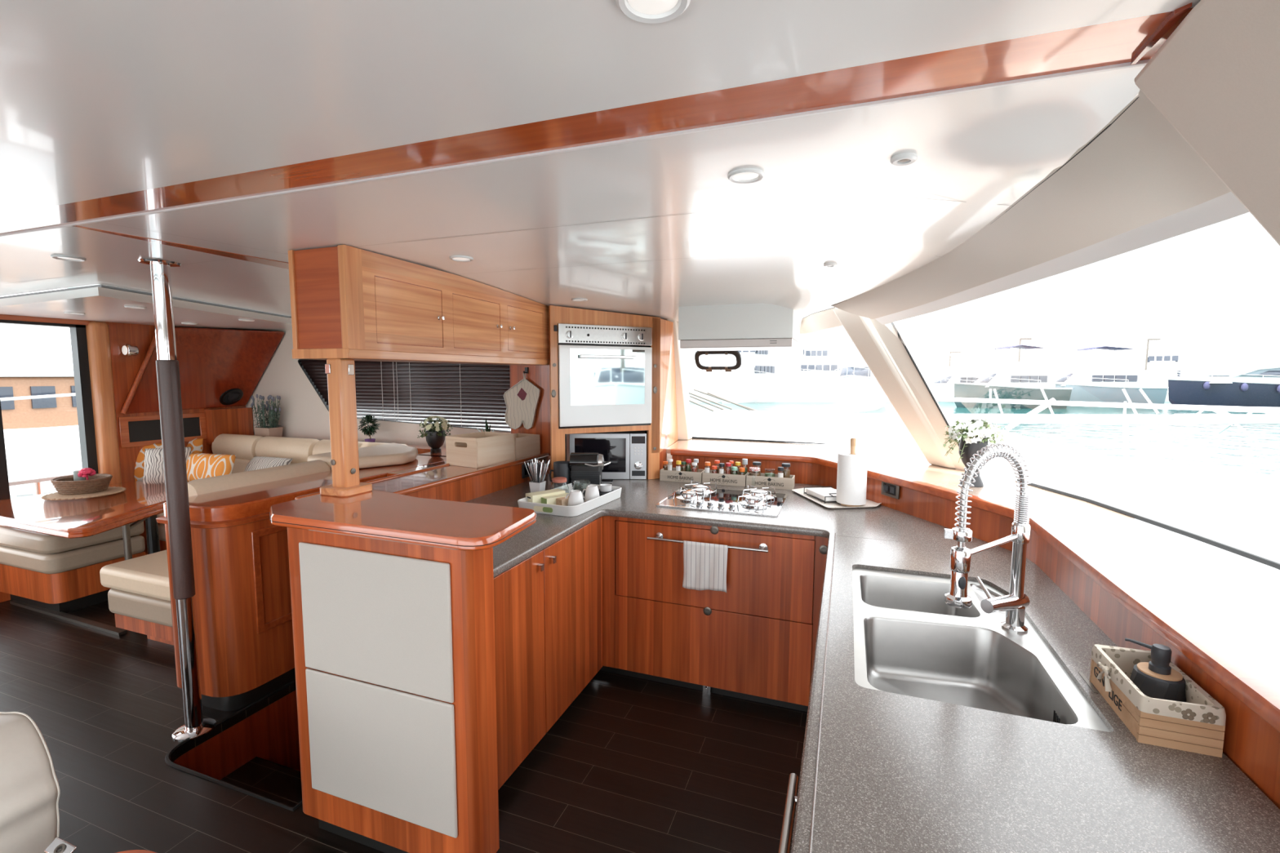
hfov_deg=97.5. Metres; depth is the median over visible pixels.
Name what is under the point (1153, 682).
bottle
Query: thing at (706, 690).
floor catch
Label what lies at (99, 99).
ceiling
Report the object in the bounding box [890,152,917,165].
recessed light
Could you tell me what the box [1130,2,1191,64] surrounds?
trim
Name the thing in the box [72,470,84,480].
pillar candle
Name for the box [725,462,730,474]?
spice jar
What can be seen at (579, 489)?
glass bowl
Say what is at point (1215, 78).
wall panel
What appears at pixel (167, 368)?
support pole
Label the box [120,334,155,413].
trim
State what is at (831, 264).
recessed light
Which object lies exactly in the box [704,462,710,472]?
spice jar
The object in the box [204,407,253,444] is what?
wall
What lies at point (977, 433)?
vase
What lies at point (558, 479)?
jar
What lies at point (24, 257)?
ceiling
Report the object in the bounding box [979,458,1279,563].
wall
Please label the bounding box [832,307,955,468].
wall
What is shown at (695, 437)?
trim
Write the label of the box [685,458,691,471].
spice jar
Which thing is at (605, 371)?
oven
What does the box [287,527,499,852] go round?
base cabinet
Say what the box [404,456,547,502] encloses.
backsplash
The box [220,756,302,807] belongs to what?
floor
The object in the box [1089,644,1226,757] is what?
basket
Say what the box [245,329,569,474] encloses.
wall
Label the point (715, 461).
spice jar
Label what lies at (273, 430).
potted plant
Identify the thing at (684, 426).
wall
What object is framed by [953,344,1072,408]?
motor yacht
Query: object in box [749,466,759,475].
jam jar
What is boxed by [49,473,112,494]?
wicker basket
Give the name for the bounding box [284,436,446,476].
shelf
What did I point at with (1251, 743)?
backsplash
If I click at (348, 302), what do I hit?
upper cabinet
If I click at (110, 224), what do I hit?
trim
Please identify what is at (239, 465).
cushion
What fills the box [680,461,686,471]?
spice jar
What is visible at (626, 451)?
microwave
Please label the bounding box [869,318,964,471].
trim
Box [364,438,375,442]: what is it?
pot
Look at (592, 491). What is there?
coffee mug
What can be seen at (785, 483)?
crate
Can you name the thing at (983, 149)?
ceiling
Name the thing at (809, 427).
coachroof
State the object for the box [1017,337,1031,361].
lamp post
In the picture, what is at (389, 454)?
cushion
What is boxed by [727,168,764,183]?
recessed light
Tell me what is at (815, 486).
napkin holder
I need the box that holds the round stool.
[116,849,156,852]
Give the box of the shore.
[13,367,73,369]
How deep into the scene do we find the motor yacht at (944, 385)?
59.55 m
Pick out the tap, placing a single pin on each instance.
(1015, 603)
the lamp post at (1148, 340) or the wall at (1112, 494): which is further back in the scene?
the lamp post at (1148, 340)
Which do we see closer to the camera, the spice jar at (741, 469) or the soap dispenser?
the soap dispenser
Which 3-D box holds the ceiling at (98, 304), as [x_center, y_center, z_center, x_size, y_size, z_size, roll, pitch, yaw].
[-3.775,-0.856,4.538,2.930,0.045,2.390,2,6,20]
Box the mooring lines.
[688,388,756,411]
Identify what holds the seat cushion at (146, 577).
on the sofa
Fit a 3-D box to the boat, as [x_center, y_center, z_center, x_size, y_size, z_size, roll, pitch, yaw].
[23.663,-7.247,76.994,12.033,7.280,4.340,2,5,15]
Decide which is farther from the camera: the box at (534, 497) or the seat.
the seat
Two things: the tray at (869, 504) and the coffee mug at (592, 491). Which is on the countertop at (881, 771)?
the tray at (869, 504)
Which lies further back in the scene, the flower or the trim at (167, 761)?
the flower
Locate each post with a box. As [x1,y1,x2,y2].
[320,358,372,497]
[948,351,961,366]
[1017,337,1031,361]
[1144,338,1160,371]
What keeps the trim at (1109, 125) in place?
attached to the wall at (860, 330)
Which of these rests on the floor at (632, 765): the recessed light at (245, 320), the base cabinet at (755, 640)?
the base cabinet at (755, 640)
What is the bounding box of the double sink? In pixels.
[852,567,1111,732]
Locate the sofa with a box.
[99,433,418,645]
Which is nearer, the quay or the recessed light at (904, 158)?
the recessed light at (904, 158)
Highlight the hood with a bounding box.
[678,302,799,351]
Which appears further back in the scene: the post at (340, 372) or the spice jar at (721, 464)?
the spice jar at (721, 464)
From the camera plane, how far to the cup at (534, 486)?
3.11 m
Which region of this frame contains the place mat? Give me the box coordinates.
[40,486,126,500]
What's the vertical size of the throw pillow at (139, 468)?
0.333 m
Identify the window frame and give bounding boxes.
[297,359,511,431]
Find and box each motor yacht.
[719,350,788,403]
[832,337,888,413]
[926,352,985,401]
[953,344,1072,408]
[1054,346,1168,406]
[1141,352,1181,386]
[1167,364,1279,407]
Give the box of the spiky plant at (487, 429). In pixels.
[476,417,497,432]
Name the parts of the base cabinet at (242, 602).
moulding, panel moulding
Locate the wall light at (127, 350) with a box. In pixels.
[120,343,138,356]
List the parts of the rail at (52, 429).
rail, rail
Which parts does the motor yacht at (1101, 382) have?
guard rail, bimini frame, rub rail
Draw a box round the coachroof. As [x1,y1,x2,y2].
[690,409,1138,492]
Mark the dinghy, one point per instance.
(32, 447)
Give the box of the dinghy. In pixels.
[3,427,81,497]
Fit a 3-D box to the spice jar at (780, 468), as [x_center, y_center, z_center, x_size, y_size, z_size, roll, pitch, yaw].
[0.860,0.311,3.433,0.037,0.124,0.037,2,6,20]
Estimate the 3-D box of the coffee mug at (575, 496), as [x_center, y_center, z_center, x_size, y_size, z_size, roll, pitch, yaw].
[-0.334,0.375,2.874,0.096,0.090,0.084,-1,5,-11]
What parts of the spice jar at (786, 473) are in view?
lid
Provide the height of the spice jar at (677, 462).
0.127 m
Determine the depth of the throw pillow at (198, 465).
4.46 m
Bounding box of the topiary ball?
[358,414,381,442]
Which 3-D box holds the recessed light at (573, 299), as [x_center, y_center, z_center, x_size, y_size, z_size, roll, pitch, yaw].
[-0.339,-0.710,3.146,0.092,0.008,0.092,2,6,20]
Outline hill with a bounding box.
[920,337,1279,380]
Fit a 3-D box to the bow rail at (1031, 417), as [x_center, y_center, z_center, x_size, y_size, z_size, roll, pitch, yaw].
[7.476,-0.005,7.141,8.647,0.971,4.001,1,5,5]
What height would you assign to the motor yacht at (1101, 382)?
5.925 m
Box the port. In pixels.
[694,351,742,371]
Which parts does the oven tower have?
wall panel, hook plate, frame, return panel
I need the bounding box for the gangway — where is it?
[1173,406,1279,442]
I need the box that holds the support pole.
[137,258,216,741]
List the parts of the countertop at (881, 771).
steel strip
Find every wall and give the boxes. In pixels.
[0,321,245,602]
[120,326,284,413]
[173,689,300,780]
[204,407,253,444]
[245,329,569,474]
[666,319,693,439]
[666,449,922,466]
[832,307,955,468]
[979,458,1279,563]
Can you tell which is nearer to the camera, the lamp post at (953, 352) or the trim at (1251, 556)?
the trim at (1251, 556)
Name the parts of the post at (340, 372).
socket plate, socket plate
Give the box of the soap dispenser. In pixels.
[1124,638,1186,702]
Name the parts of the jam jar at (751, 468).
lid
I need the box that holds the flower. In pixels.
[77,467,96,479]
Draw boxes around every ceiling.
[0,0,1200,215]
[0,226,291,315]
[0,286,292,330]
[78,65,1231,327]
[800,305,842,334]
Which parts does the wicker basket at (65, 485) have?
woven rod, woven rod, woven rod, woven rod, woven rod, woven rod, woven rod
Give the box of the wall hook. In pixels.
[523,367,528,373]
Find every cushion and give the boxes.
[0,521,144,554]
[99,550,170,601]
[231,458,250,473]
[306,443,417,468]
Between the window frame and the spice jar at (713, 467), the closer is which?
the spice jar at (713, 467)
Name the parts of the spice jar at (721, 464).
lid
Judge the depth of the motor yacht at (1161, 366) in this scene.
77.31 m
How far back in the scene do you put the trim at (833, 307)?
3.15 m
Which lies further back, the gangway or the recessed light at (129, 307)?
the gangway
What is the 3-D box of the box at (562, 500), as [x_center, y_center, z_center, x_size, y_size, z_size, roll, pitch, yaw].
[-0.382,0.392,2.933,0.112,0.045,0.072,-4,7,-41]
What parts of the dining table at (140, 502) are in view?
leg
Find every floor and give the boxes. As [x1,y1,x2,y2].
[0,600,807,852]
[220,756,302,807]
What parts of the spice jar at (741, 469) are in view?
lid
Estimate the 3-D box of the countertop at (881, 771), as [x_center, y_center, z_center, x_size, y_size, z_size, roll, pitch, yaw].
[-0.055,0.549,1.730,2.602,0.038,4.300,2,6,20]
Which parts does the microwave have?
control panel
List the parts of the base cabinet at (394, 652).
padded panel, padded panel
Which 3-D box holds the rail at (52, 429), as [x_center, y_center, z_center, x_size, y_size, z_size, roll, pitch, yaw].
[-6.382,0.514,5.893,0.040,0.990,4.500,2,6,20]
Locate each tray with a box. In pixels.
[517,483,622,516]
[600,479,613,484]
[791,487,881,508]
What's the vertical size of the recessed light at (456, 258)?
0.008 m
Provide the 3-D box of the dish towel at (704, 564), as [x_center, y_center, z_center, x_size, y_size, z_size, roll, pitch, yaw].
[0.313,0.670,2.689,0.217,0.236,0.039,2,6,20]
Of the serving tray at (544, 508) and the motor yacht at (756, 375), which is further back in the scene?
the motor yacht at (756, 375)
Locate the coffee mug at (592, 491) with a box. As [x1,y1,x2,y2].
[582,484,599,502]
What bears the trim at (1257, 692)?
on the backsplash at (1251, 743)
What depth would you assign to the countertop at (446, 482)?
3.09 m
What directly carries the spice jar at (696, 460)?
in the crate at (673, 475)
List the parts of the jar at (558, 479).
lid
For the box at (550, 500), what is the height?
0.050 m
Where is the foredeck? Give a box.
[1099,454,1279,549]
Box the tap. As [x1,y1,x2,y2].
[943,443,1031,633]
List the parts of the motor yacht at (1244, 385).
rub rail, guard rail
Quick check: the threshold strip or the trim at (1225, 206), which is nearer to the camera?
the trim at (1225, 206)
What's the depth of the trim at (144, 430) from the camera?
4.74 m
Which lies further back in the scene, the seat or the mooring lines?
the mooring lines
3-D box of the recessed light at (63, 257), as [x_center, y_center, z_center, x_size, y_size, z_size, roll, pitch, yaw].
[-2.285,-0.673,2.245,0.100,0.008,0.100,2,6,20]
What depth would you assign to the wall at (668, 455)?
4.69 m
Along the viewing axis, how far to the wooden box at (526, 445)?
3.77 m
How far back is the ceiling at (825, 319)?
3.27 m
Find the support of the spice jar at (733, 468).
in the crate at (720, 478)
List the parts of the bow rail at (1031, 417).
rail, post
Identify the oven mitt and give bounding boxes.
[503,371,541,429]
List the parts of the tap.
lever, hose arm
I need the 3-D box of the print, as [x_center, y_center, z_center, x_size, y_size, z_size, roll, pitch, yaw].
[-0.423,0.392,2.897,0.002,0.034,0.072,-4,7,-41]
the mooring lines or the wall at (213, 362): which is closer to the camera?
the wall at (213, 362)
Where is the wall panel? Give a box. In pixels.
[1134,0,1279,246]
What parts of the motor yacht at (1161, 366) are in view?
rub rail, guard rail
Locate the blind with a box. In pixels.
[300,360,511,428]
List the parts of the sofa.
seat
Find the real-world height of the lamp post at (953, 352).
5.879 m
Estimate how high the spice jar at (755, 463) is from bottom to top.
0.139 m
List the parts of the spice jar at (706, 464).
lid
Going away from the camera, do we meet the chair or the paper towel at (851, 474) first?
the chair
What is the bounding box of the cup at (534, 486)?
[528,480,546,493]
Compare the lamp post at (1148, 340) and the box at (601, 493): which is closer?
the box at (601, 493)
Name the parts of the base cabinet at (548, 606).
door, handle, handle, door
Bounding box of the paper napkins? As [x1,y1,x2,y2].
[805,487,836,501]
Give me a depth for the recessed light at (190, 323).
4.48 m
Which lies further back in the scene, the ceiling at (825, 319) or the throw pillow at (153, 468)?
the throw pillow at (153, 468)
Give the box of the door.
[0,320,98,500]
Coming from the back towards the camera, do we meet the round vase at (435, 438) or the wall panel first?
the round vase at (435, 438)
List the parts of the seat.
seat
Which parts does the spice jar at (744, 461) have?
lid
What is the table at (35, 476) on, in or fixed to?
on the floor
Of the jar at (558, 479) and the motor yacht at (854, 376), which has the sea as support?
the motor yacht at (854, 376)
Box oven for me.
[557,323,652,428]
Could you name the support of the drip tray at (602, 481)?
on the coffee machine
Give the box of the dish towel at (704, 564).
[682,540,728,592]
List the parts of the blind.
ladder cord, ladder cord, ladder cord, ladder cord, ladder cord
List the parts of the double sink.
bowl, bowl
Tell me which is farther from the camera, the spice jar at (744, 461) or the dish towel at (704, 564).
the spice jar at (744, 461)
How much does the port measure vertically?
0.156 m
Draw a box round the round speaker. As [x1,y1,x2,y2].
[219,388,243,404]
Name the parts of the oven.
knob, control panel, mirror pane, handle, knob, knob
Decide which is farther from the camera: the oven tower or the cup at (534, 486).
the oven tower
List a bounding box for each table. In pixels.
[0,480,166,560]
[7,463,82,495]
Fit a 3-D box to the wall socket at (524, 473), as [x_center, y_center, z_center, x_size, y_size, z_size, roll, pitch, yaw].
[-0.728,0.282,3.611,0.014,0.090,0.100,2,6,20]
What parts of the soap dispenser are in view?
spout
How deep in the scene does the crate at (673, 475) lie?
3.63 m
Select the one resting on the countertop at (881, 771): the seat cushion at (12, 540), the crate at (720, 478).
the crate at (720, 478)
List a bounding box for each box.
[445,431,515,468]
[514,433,540,459]
[525,488,565,503]
[541,493,568,504]
[555,496,568,506]
[598,488,613,496]
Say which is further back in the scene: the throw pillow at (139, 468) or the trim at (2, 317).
the throw pillow at (139, 468)
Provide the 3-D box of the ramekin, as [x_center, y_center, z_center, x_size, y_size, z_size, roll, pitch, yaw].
[-0.193,0.347,3.165,0.072,0.037,0.072,2,6,20]
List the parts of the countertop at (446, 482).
fiddle rail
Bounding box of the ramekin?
[599,483,612,492]
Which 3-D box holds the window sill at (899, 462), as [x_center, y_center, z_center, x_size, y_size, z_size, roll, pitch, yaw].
[1.048,0.230,3.304,2.303,0.030,2.059,2,6,20]
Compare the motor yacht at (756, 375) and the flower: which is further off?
the motor yacht at (756, 375)
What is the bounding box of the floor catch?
[702,685,711,697]
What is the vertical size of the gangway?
1.517 m
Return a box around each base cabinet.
[155,454,446,711]
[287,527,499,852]
[493,516,602,790]
[600,515,828,711]
[777,773,798,852]
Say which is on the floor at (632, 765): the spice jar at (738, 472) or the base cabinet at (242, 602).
the base cabinet at (242, 602)
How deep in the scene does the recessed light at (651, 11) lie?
0.70 m
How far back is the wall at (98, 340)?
4.48 m
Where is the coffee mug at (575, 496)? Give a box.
[564,489,583,506]
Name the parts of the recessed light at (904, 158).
bulb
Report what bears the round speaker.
attached to the wall at (213, 362)
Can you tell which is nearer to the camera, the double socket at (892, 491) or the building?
the double socket at (892, 491)
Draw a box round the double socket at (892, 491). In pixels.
[880,481,899,499]
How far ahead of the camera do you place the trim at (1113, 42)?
0.99 m
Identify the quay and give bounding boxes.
[687,386,1168,402]
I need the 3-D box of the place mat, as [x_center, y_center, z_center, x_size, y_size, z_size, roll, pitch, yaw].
[-3.990,0.480,4.039,0.438,0.014,0.432,2,6,20]
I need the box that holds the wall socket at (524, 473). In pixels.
[521,462,531,478]
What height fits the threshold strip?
0.019 m
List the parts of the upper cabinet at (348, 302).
panel, trim, door, rail, knob, door, door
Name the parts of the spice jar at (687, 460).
lid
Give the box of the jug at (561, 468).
[549,461,571,488]
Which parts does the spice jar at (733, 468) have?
lid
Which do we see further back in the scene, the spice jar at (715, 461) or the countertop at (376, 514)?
the spice jar at (715, 461)
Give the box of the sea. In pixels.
[356,376,1279,475]
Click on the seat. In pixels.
(59, 574)
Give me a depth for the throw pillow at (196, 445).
5.01 m
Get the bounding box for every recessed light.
[50,254,86,261]
[63,311,84,314]
[124,306,146,308]
[181,322,197,324]
[238,319,254,321]
[448,255,473,262]
[571,297,587,301]
[615,0,690,23]
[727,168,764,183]
[823,262,837,267]
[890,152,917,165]
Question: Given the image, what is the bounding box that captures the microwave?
[568,430,646,479]
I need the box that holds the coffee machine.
[568,452,613,490]
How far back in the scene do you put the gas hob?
3.03 m
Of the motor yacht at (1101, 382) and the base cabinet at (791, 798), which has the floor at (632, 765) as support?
the base cabinet at (791, 798)
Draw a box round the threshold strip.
[9,600,126,635]
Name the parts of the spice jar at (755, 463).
lid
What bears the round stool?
on the floor at (632, 765)
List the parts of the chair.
buckle plate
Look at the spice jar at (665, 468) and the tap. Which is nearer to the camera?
the tap
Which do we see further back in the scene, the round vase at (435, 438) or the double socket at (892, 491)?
the round vase at (435, 438)
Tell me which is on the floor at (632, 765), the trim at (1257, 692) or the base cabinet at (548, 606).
the base cabinet at (548, 606)
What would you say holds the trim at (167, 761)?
attached to the wall at (271, 734)
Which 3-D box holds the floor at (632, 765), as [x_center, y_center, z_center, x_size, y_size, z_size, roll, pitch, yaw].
[-2.162,1.445,1.951,7.900,0.050,7.100,2,6,20]
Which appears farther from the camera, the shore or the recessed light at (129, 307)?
the shore
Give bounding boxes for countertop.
[269,488,537,551]
[294,452,549,502]
[465,473,1279,852]
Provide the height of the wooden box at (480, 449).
0.180 m
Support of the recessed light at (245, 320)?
in the ceiling at (98, 304)
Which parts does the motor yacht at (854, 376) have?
guard rail, rub rail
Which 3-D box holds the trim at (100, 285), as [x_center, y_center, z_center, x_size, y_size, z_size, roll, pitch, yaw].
[-3.784,-0.889,4.554,2.900,0.020,2.360,2,6,20]
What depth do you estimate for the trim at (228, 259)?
2.56 m
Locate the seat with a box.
[0,521,145,613]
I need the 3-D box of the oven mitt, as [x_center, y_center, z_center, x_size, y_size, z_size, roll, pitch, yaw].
[-0.820,-0.181,3.902,0.292,0.407,0.028,2,6,20]
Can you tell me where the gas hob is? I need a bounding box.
[656,480,787,516]
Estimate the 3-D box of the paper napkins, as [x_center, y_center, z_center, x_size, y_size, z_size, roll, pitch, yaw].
[1.054,0.379,3.138,0.158,0.026,0.235,-1,5,-9]
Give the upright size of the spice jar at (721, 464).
0.127 m
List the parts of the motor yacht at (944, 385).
rub rail, guard rail, bimini frame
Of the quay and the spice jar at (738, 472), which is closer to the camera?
the spice jar at (738, 472)
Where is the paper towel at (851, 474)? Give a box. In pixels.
[835,437,867,506]
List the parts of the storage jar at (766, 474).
lid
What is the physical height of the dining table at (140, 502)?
0.730 m
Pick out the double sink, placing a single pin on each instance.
(908, 641)
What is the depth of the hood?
3.19 m
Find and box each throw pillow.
[134,443,162,481]
[142,447,191,484]
[186,438,203,453]
[186,453,236,482]
[243,456,293,471]
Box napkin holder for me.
[804,486,836,503]
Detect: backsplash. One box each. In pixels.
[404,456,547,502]
[671,455,1279,809]
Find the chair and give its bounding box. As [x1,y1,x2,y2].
[0,711,76,852]
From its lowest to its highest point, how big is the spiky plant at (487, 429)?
0.270 m
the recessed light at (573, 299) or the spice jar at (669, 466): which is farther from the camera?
the spice jar at (669, 466)
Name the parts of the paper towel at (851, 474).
rod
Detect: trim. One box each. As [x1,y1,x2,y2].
[0,7,1193,234]
[0,284,291,318]
[0,314,109,326]
[4,258,230,284]
[73,225,288,269]
[110,223,288,254]
[118,412,207,448]
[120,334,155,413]
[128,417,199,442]
[164,679,302,811]
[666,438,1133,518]
[670,448,1279,732]
[692,436,826,444]
[802,306,835,318]
[831,96,1139,306]
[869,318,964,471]
[875,191,1248,324]
[1014,479,1279,569]
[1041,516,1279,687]
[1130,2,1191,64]
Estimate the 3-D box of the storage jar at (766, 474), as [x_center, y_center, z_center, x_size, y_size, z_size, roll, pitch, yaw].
[0.799,0.315,3.457,0.064,0.111,0.063,2,6,20]
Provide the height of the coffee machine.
0.228 m
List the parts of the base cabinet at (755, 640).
panel, drawer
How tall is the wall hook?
0.043 m
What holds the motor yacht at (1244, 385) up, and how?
on the sea
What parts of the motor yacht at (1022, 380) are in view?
guard rail, rub rail, bimini frame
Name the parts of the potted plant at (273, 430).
pot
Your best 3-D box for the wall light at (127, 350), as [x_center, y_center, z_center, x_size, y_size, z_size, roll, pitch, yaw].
[-4.109,-0.616,4.548,0.112,0.108,0.115,2,6,20]
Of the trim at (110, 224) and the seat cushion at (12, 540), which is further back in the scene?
the seat cushion at (12, 540)
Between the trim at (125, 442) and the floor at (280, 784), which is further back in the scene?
the trim at (125, 442)
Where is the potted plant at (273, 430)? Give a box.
[250,394,283,436]
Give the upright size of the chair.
0.939 m
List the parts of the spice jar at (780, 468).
lid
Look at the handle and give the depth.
1.83 m
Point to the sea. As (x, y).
(1231, 449)
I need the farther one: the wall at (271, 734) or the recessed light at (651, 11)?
the wall at (271, 734)
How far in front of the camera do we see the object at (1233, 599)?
1.42 m
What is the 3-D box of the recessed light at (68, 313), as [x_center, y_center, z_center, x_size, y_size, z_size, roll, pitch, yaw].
[-3.774,-0.756,3.747,0.100,0.008,0.100,2,6,20]
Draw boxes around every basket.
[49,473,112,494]
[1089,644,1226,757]
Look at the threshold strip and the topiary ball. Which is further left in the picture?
the threshold strip
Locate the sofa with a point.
(139, 597)
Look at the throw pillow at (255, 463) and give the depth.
4.55 m
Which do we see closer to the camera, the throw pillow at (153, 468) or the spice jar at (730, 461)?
the spice jar at (730, 461)
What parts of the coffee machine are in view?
lever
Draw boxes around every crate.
[659,467,704,483]
[702,470,748,486]
[746,472,795,489]
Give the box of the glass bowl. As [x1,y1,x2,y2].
[573,481,591,499]
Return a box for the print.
[555,498,561,505]
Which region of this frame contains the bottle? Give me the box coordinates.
[1129,664,1186,702]
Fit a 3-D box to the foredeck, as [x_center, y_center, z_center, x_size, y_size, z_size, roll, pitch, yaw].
[3.678,1.098,3.447,10.600,0.100,18.800,2,6,20]
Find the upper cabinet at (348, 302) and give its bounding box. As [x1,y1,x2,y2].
[288,244,549,365]
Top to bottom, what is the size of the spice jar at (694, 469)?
0.121 m
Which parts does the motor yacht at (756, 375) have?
guard rail, rub rail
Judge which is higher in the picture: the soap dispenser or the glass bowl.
the glass bowl
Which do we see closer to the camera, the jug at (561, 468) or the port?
the jug at (561, 468)
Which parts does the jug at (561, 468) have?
handle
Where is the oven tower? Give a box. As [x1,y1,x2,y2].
[509,305,678,488]
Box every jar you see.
[550,476,568,493]
[662,461,667,470]
[667,458,672,470]
[675,460,680,471]
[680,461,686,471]
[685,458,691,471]
[691,462,697,471]
[693,458,698,471]
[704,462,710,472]
[711,466,717,473]
[714,460,719,473]
[719,462,724,473]
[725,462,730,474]
[728,460,733,474]
[731,466,737,475]
[734,462,740,475]
[739,467,744,475]
[742,458,747,475]
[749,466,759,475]
[752,461,760,475]
[764,467,775,476]
[777,466,783,477]
[781,462,790,478]
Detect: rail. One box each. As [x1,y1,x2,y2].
[3,425,81,498]
[847,386,1279,469]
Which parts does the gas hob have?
burner, knob, burner, knob, knob, knob, burner, burner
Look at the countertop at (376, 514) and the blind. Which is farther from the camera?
the blind
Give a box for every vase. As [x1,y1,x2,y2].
[417,415,453,453]
[942,414,1011,487]

